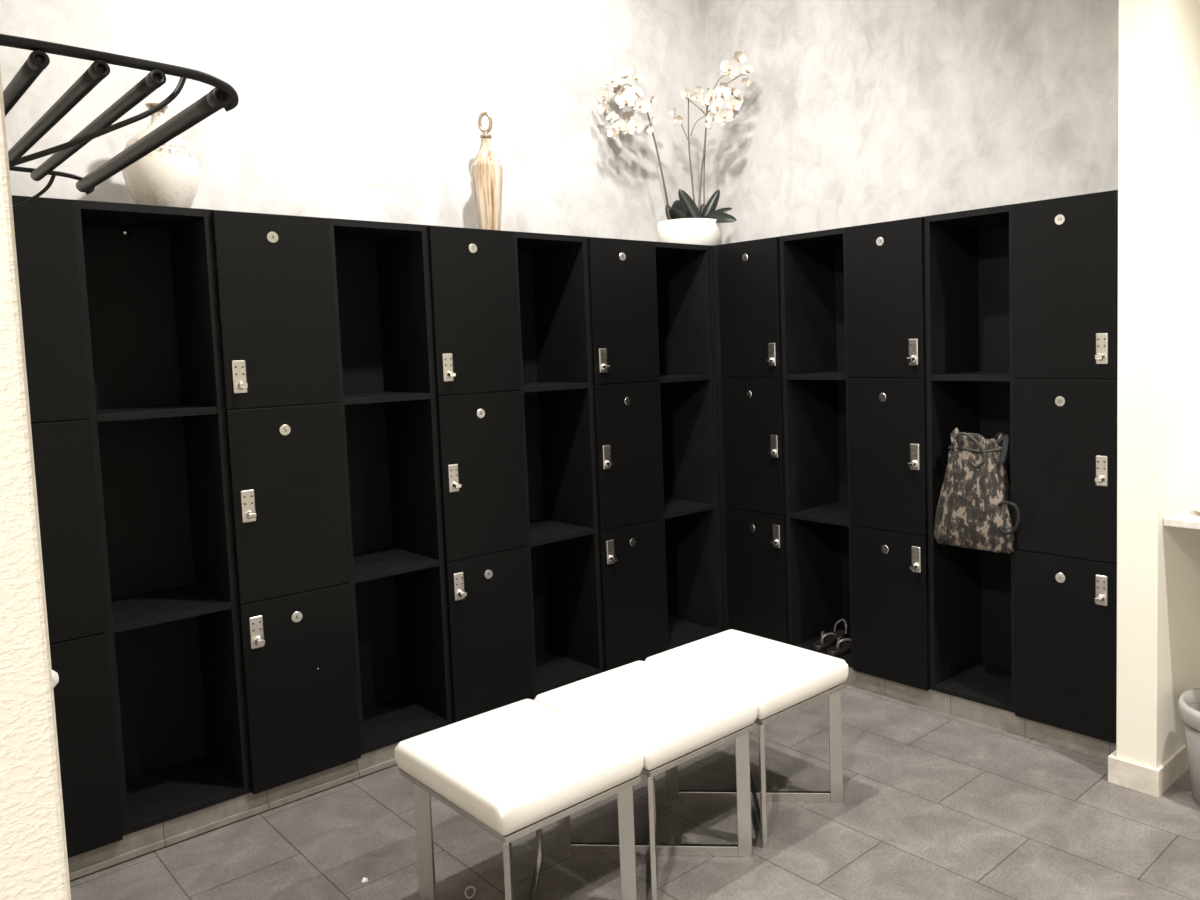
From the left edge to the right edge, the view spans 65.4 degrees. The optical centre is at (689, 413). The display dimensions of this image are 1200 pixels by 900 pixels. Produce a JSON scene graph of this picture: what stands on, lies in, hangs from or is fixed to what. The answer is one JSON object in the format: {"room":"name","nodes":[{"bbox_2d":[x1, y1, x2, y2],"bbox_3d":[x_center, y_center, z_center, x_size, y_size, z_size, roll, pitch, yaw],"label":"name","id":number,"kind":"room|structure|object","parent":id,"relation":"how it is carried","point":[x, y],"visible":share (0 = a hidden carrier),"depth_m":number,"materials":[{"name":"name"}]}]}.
{"room":"changing room","nodes":[
{"label":"changing room","id":0,"kind":"room"},
{"bbox_2d":[0,64,70,899],"bbox_3d":[-2.574,-0.207,0.686,2.990,3.420,2.800,-6,6,-44],"label":"wall","id":1,"kind":"structure","parent":0,"point":[33,847],"depth_m":0.73,"materials":[{"name":"white paint"}]},
{"bbox_2d":[52,670,58,687],"bbox_3d":[-0.532,0.221,0.776,0.009,0.017,0.017,-6,6,-44],"label":"knob","id":2,"kind":"object","parent":1,"relation":"attached to","point":[55,677],"visible":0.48,"depth_m":0.77,"materials":[{"name":"white plastic"}]},
{"bbox_2d":[0,34,238,209],"bbox_3d":[-0.746,-0.281,1.094,0.217,0.152,0.674,-6,6,-44],"label":"towel rack","id":3,"kind":"object","parent":1,"relation":"attached to","point":[223,95],"visible":0.98,"depth_m":0.93,"materials":[{"name":"black metal"}]},
{"bbox_2d":[0,0,709,241],"bbox_3d":[-1.101,-0.493,3.900,3.610,3.420,0.200,-6,6,-44],"label":"wall","id":4,"kind":"structure","parent":0,"point":[366,110],"depth_m":3.68,"materials":[{"name":"paint"}]},
{"bbox_2d":[70,683,1199,899],"bbox_3d":[0.566,1.435,1.145,7.900,0.120,6.600,-6,6,-44],"label":"floor","id":5,"kind":"structure","parent":0,"point":[936,805],"depth_m":2.77,"materials":[{"name":"grey tile"}]},
{"bbox_2d":[12,195,122,857],"bbox_3d":[-1.980,0.336,2.628,0.460,1.855,0.434,-6,6,-44],"label":"locker","id":6,"kind":"object","parent":5,"relation":"on","point":[43,227],"visible":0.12,"depth_m":2.60,"materials":[{"name":"black laminate"}]},
{"bbox_2d":[211,210,360,793],"bbox_3d":[-1.423,0.279,3.162,0.362,1.855,0.434,-6,6,-44],"label":"locker","id":7,"kind":"object","parent":5,"relation":"on","point":[274,278],"visible":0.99,"depth_m":3.02,"materials":[{"name":"black laminate"}]},
{"bbox_2d":[68,695,536,880],"bbox_3d":[-0.920,1.208,3.477,3.010,0.079,0.028,-6,6,-44],"label":"baseboard","id":8,"kind":"structure","parent":5,"relation":"on","point":[141,842],"depth_m":2.93,"materials":[{"name":"beige stone"}]},
{"bbox_2d":[72,199,250,835],"bbox_3d":[-1.703,0.304,2.932,0.362,1.853,0.379,-6,6,-44],"label":"locker","id":9,"kind":"object","parent":8,"relation":"on","point":[147,283],"visible":0.77,"depth_m":3.04,"materials":[{"name":"black laminate"}]},
{"bbox_2d":[96,404,217,421],"bbox_3d":[-1.710,-0.004,2.906,0.322,0.022,0.367,-6,6,-44],"label":"shelf","id":10,"kind":"object","parent":9,"relation":"attached to","point":[104,412],"depth_m":2.84,"materials":[{"name":"black laminate"}]},
{"bbox_2d":[122,103,199,207],"bbox_3d":[-1.666,-0.797,2.925,0.216,0.340,0.216,-6,6,-44],"label":"vase","id":11,"kind":"object","parent":9,"relation":"on","point":[169,175],"visible":0.62,"depth_m":2.86,"materials":[{"name":"white ceramic"}]},
{"bbox_2d":[111,583,230,632],"bbox_3d":[-1.691,0.612,2.951,0.322,0.022,0.367,-6,6,-44],"label":"shelf","id":12,"kind":"object","parent":9,"relation":"attached to","point":[150,605],"depth_m":2.93,"materials":[{"name":"black laminate"}]},
{"bbox_2d":[329,218,451,754],"bbox_3d":[-1.181,0.250,3.432,0.362,1.853,0.379,-6,6,-44],"label":"locker","id":13,"kind":"object","parent":8,"relation":"on","point":[380,270],"visible":0.72,"depth_m":3.55,"materials":[{"name":"black laminate"}]},
{"bbox_2d":[344,392,429,404],"bbox_3d":[-1.188,-0.058,3.406,0.322,0.022,0.367,-6,6,-44],"label":"shelf","id":14,"kind":"object","parent":13,"relation":"attached to","point":[350,398],"depth_m":3.34,"materials":[{"name":"black laminate"}]},
{"bbox_2d":[353,547,438,582],"bbox_3d":[-1.169,0.558,3.452,0.322,0.022,0.367,-6,6,-44],"label":"shelf","id":15,"kind":"object","parent":13,"relation":"attached to","point":[370,563],"depth_m":3.43,"materials":[{"name":"black laminate"}]},
{"bbox_2d":[514,231,603,695],"bbox_3d":[-0.660,0.196,3.933,0.362,1.853,0.379,-6,6,-44],"label":"locker","id":16,"kind":"object","parent":8,"relation":"on","point":[552,269],"visible":0.72,"depth_m":4.03,"materials":[{"name":"black laminate"}]},
{"bbox_2d":[523,382,587,392],"bbox_3d":[-0.667,-0.112,3.907,0.322,0.022,0.367,-6,6,-44],"label":"shelf","id":17,"kind":"object","parent":16,"relation":"attached to","point":[528,387],"depth_m":3.85,"materials":[{"name":"black laminate"}]},
{"bbox_2d":[530,519,593,546],"bbox_3d":[-0.647,0.504,3.953,0.322,0.022,0.367,-6,6,-44],"label":"shelf","id":18,"kind":"object","parent":16,"relation":"attached to","point":[542,531],"depth_m":3.93,"materials":[{"name":"black laminate"}]},
{"bbox_2d":[654,241,720,649],"bbox_3d":[-0.138,0.142,4.433,0.362,1.853,0.379,-6,6,-44],"label":"locker","id":19,"kind":"object","parent":8,"relation":"on","point":[682,271],"visible":0.43,"depth_m":4.51,"materials":[{"name":"black laminate"}]},
{"bbox_2d":[597,51,753,245],"bbox_3d":[-0.073,-1.247,4.435,0.758,0.913,0.331,-3,4,-15],"label":"potted orchid","id":20,"kind":"object","parent":19,"relation":"on","point":[687,223],"visible":1,"depth_m":4.38,"materials":[{"name":"white plant"}]},
{"bbox_2d":[660,375,709,382],"bbox_3d":[-0.145,-0.165,4.407,0.322,0.022,0.367,-6,6,-44],"label":"shelf","id":21,"kind":"object","parent":19,"relation":"attached to","point":[663,378],"depth_m":4.32,"materials":[{"name":"black laminate"}]},
{"bbox_2d":[664,497,713,518],"bbox_3d":[-0.126,0.450,4.453,0.322,0.022,0.367,-6,6,-44],"label":"shelf","id":22,"kind":"object","parent":19,"relation":"attached to","point":[673,506],"depth_m":4.43,"materials":[{"name":"black laminate"}]},
{"bbox_2d":[465,886,475,898],"bbox_3d":[-0.599,1.306,2.534,0.030,0.005,0.057,-3,4,-12],"label":"tie","id":23,"kind":"object","parent":5,"relation":"on","point":[473,887],"visible":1,"depth_m":2.53,"materials":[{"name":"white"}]},
{"bbox_2d":[427,225,534,723],"bbox_3d":[-0.901,0.225,3.663,0.362,1.855,0.434,-6,6,-44],"label":"locker","id":24,"kind":"object","parent":5,"relation":"on","point":[473,280],"visible":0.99,"depth_m":3.52,"materials":[{"name":"black laminate"}]},
{"bbox_2d":[471,111,502,229],"bbox_3d":[-0.813,-0.963,3.740,0.115,0.496,0.115,-1,4,9],"label":"vase","id":25,"kind":"object","parent":24,"relation":"on","point":[487,169],"visible":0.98,"depth_m":3.71,"materials":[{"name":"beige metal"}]},
{"bbox_2d":[394,699,643,899],"bbox_3d":[-0.440,1.080,2.417,0.432,0.463,0.526,-6,6,-44],"label":"stool","id":26,"kind":"object","parent":5,"relation":"on","point":[515,770],"visible":1,"depth_m":2.33,"materials":[{"name":"white leather"}]},
{"bbox_2d":[394,699,643,835],"bbox_3d":[-0.446,0.888,2.402,0.432,0.079,0.526,-6,6,-44],"label":"seat cushion","id":27,"kind":"object","parent":26,"relation":"on","point":[520,768],"depth_m":2.30,"materials":[{"name":"white leather"}]},
{"bbox_2d":[587,237,667,671],"bbox_3d":[-0.380,0.171,4.163,0.362,1.855,0.434,-6,6,-44],"label":"locker","id":28,"kind":"object","parent":5,"relation":"on","point":[621,272],"visible":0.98,"depth_m":4.02,"materials":[{"name":"black laminate"}]},
{"bbox_2d":[534,661,757,899],"bbox_3d":[-0.127,1.048,2.716,0.432,0.463,0.526,-6,6,-44],"label":"stool","id":29,"kind":"object","parent":5,"relation":"on","point":[674,718],"visible":0.8,"depth_m":2.65,"materials":[{"name":"white leather"}]},
{"bbox_2d":[534,661,757,769],"bbox_3d":[-0.134,0.856,2.702,0.432,0.079,0.526,-6,6,-44],"label":"seat cushion","id":30,"kind":"object","parent":29,"relation":"on","point":[674,718],"depth_m":2.61,"materials":[{"name":"white leather"}]},
{"bbox_2d":[710,245,728,631],"bbox_3d":[0.152,0.115,4.677,0.394,1.853,0.429,-6,6,-44],"label":"locker","id":31,"kind":"object","parent":5,"relation":"on","point":[721,507],"visible":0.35,"depth_m":4.42,"materials":[{"name":"black laminate"}]},
{"bbox_2d":[645,629,848,847],"bbox_3d":[0.183,1.016,3.015,0.432,0.463,0.526,-6,6,-44],"label":"stool","id":32,"kind":"object","parent":5,"relation":"on","point":[781,678],"visible":0.8,"depth_m":2.94,"materials":[{"name":"white leather"}]},
{"bbox_2d":[645,629,848,719],"bbox_3d":[0.177,0.824,3.000,0.432,0.079,0.526,-6,6,-44],"label":"seat cushion","id":33,"kind":"object","parent":32,"relation":"on","point":[782,679],"depth_m":2.91,"materials":[{"name":"white leather"}]},
{"bbox_2d":[718,237,788,643],"bbox_3d":[0.413,0.130,4.378,0.434,1.855,0.362,-6,6,-44],"label":"locker","id":34,"kind":"object","parent":5,"relation":"on","point":[748,271],"visible":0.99,"depth_m":4.24,"materials":[{"name":"black laminate"}]},
{"bbox_2d":[845,217,929,690],"bbox_3d":[0.916,0.153,3.856,0.434,1.855,0.362,-6,6,-44],"label":"locker","id":35,"kind":"object","parent":5,"relation":"on","point":[885,261],"visible":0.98,"depth_m":3.72,"materials":[{"name":"black laminate"}]},
{"bbox_2d":[844,667,1115,760],"bbox_3d":[0.830,1.126,3.837,0.018,0.079,1.896,-6,6,-44],"label":"baseboard","id":36,"kind":"structure","parent":5,"relation":"on","point":[1002,719],"depth_m":3.52,"materials":[{"name":"beige stone"}]},
{"bbox_2d":[779,227,852,667],"bbox_3d":[0.684,0.139,4.136,0.379,1.853,0.362,-6,6,-44],"label":"locker","id":37,"kind":"object","parent":36,"relation":"on","point":[812,264],"visible":0.66,"depth_m":4.23,"materials":[{"name":"black laminate"}]},
{"bbox_2d":[787,371,845,379],"bbox_3d":[0.672,-0.169,4.110,0.367,0.022,0.322,-6,6,-44],"label":"shelf","id":38,"kind":"object","parent":37,"relation":"attached to","point":[791,375],"depth_m":4.04,"materials":[{"name":"black laminate"}]},
{"bbox_2d":[790,502,848,526],"bbox_3d":[0.691,0.447,4.156,0.367,0.022,0.322,-6,6,-44],"label":"shelf","id":39,"kind":"object","parent":37,"relation":"attached to","point":[836,513],"depth_m":4.14,"materials":[{"name":"black laminate"}]},
{"bbox_2d":[813,619,846,650],"bbox_3d":[0.638,1.000,4.211,0.077,0.086,0.250,2,6,40],"label":"sandal","id":40,"kind":"object","parent":37,"relation":"on","point":[824,643],"visible":0.98,"depth_m":4.18,"materials":[{"name":"black rubber"}]},
{"bbox_2d":[827,636,850,656],"bbox_3d":[0.703,1.005,4.121,0.250,0.086,0.077,-5,5,-39],"label":"sandal","id":41,"kind":"object","parent":37,"relation":"on","point":[838,649],"visible":0.61,"depth_m":4.07,"materials":[{"name":"black rubber"}]},
{"bbox_2d":[924,204,1014,712],"bbox_3d":[1.187,0.162,3.614,0.379,1.853,0.362,-6,6,-44],"label":"locker","id":42,"kind":"object","parent":36,"relation":"on","point":[969,254],"visible":0.59,"depth_m":3.72,"materials":[{"name":"black laminate"}]},
{"bbox_2d":[931,371,1009,380],"bbox_3d":[1.175,-0.146,3.588,0.367,0.022,0.322,-6,6,-44],"label":"shelf","id":43,"kind":"object","parent":42,"relation":"attached to","point":[935,375],"depth_m":3.52,"materials":[{"name":"black laminate"}]},
{"bbox_2d":[934,428,1019,552],"bbox_3d":[1.095,0.278,3.462,0.181,0.443,0.372,-6,6,-44],"label":"drawstring bag","id":44,"kind":"object","parent":42,"relation":"on","point":[973,511],"visible":1,"depth_m":3.41,"materials":[{"name":"fabric"}]},
{"bbox_2d":[1012,190,1117,743],"bbox_3d":[1.419,0.176,3.334,0.434,1.855,0.362,-6,6,-44],"label":"locker","id":45,"kind":"object","parent":5,"relation":"on","point":[1065,249],"visible":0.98,"depth_m":3.20,"materials":[{"name":"black laminate"}]},
{"bbox_2d":[1116,0,1199,768],"bbox_3d":[2.043,-0.562,3.498,1.830,3.420,0.125,-6,6,-44],"label":"wall pier","id":46,"kind":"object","parent":5,"relation":"on","point":[1158,364],"visible":1,"depth_m":2.92,"materials":[{"name":"white paint"}]},
{"bbox_2d":[1108,742,1188,797],"bbox_3d":[1.673,1.141,3.224,0.693,0.088,0.158,-6,6,-44],"label":"baseboard","id":47,"kind":"object","parent":46,"relation":"attached to","point":[1148,780],"visible":0.84,"depth_m":2.99,"materials":[{"name":"beige stone"}]},
{"bbox_2d":[1178,688,1199,804],"bbox_3d":[1.673,1.052,2.869,0.292,0.318,0.292,-6,6,-44],"label":"waste bin","id":48,"kind":"object","parent":5,"relation":"on","point":[1189,700],"visible":1,"depth_m":2.87,"materials":[{"name":"grey plastic"}]},
{"bbox_2d":[704,0,1118,243],"bbox_3d":[0.995,-0.580,4.176,0.200,3.420,2.305,-6,6,-44],"label":"wall","id":49,"kind":"structure","parent":0,"point":[852,112],"depth_m":4.02,"materials":[{"name":"paint"}]},
{"bbox_3d":[3.366,-0.487,1.932,0.200,3.420,3.970,-6,6,-44],"label":"wall","id":50,"kind":"structure","parent":0,"visible":0},
{"bbox_2d":[1163,507,1199,529],"bbox_3d":[2.084,0.332,2.746,0.642,0.026,1.068,-6,6,-44],"label":"countertop","id":51,"kind":"structure","parent":50,"relation":"attached to","point":[1189,518],"depth_m":2.89,"materials":[{"name":"stone"}]},
{"bbox_2d":[1192,503,1199,511],"bbox_3d":[1.677,0.306,2.930,0.164,0.024,0.164,-6,6,-44],"label":"soap dish","id":52,"kind":"object","parent":51,"relation":"on","point":[1196,507],"visible":1,"depth_m":2.97,"materials":[{"name":"white ceramic"}]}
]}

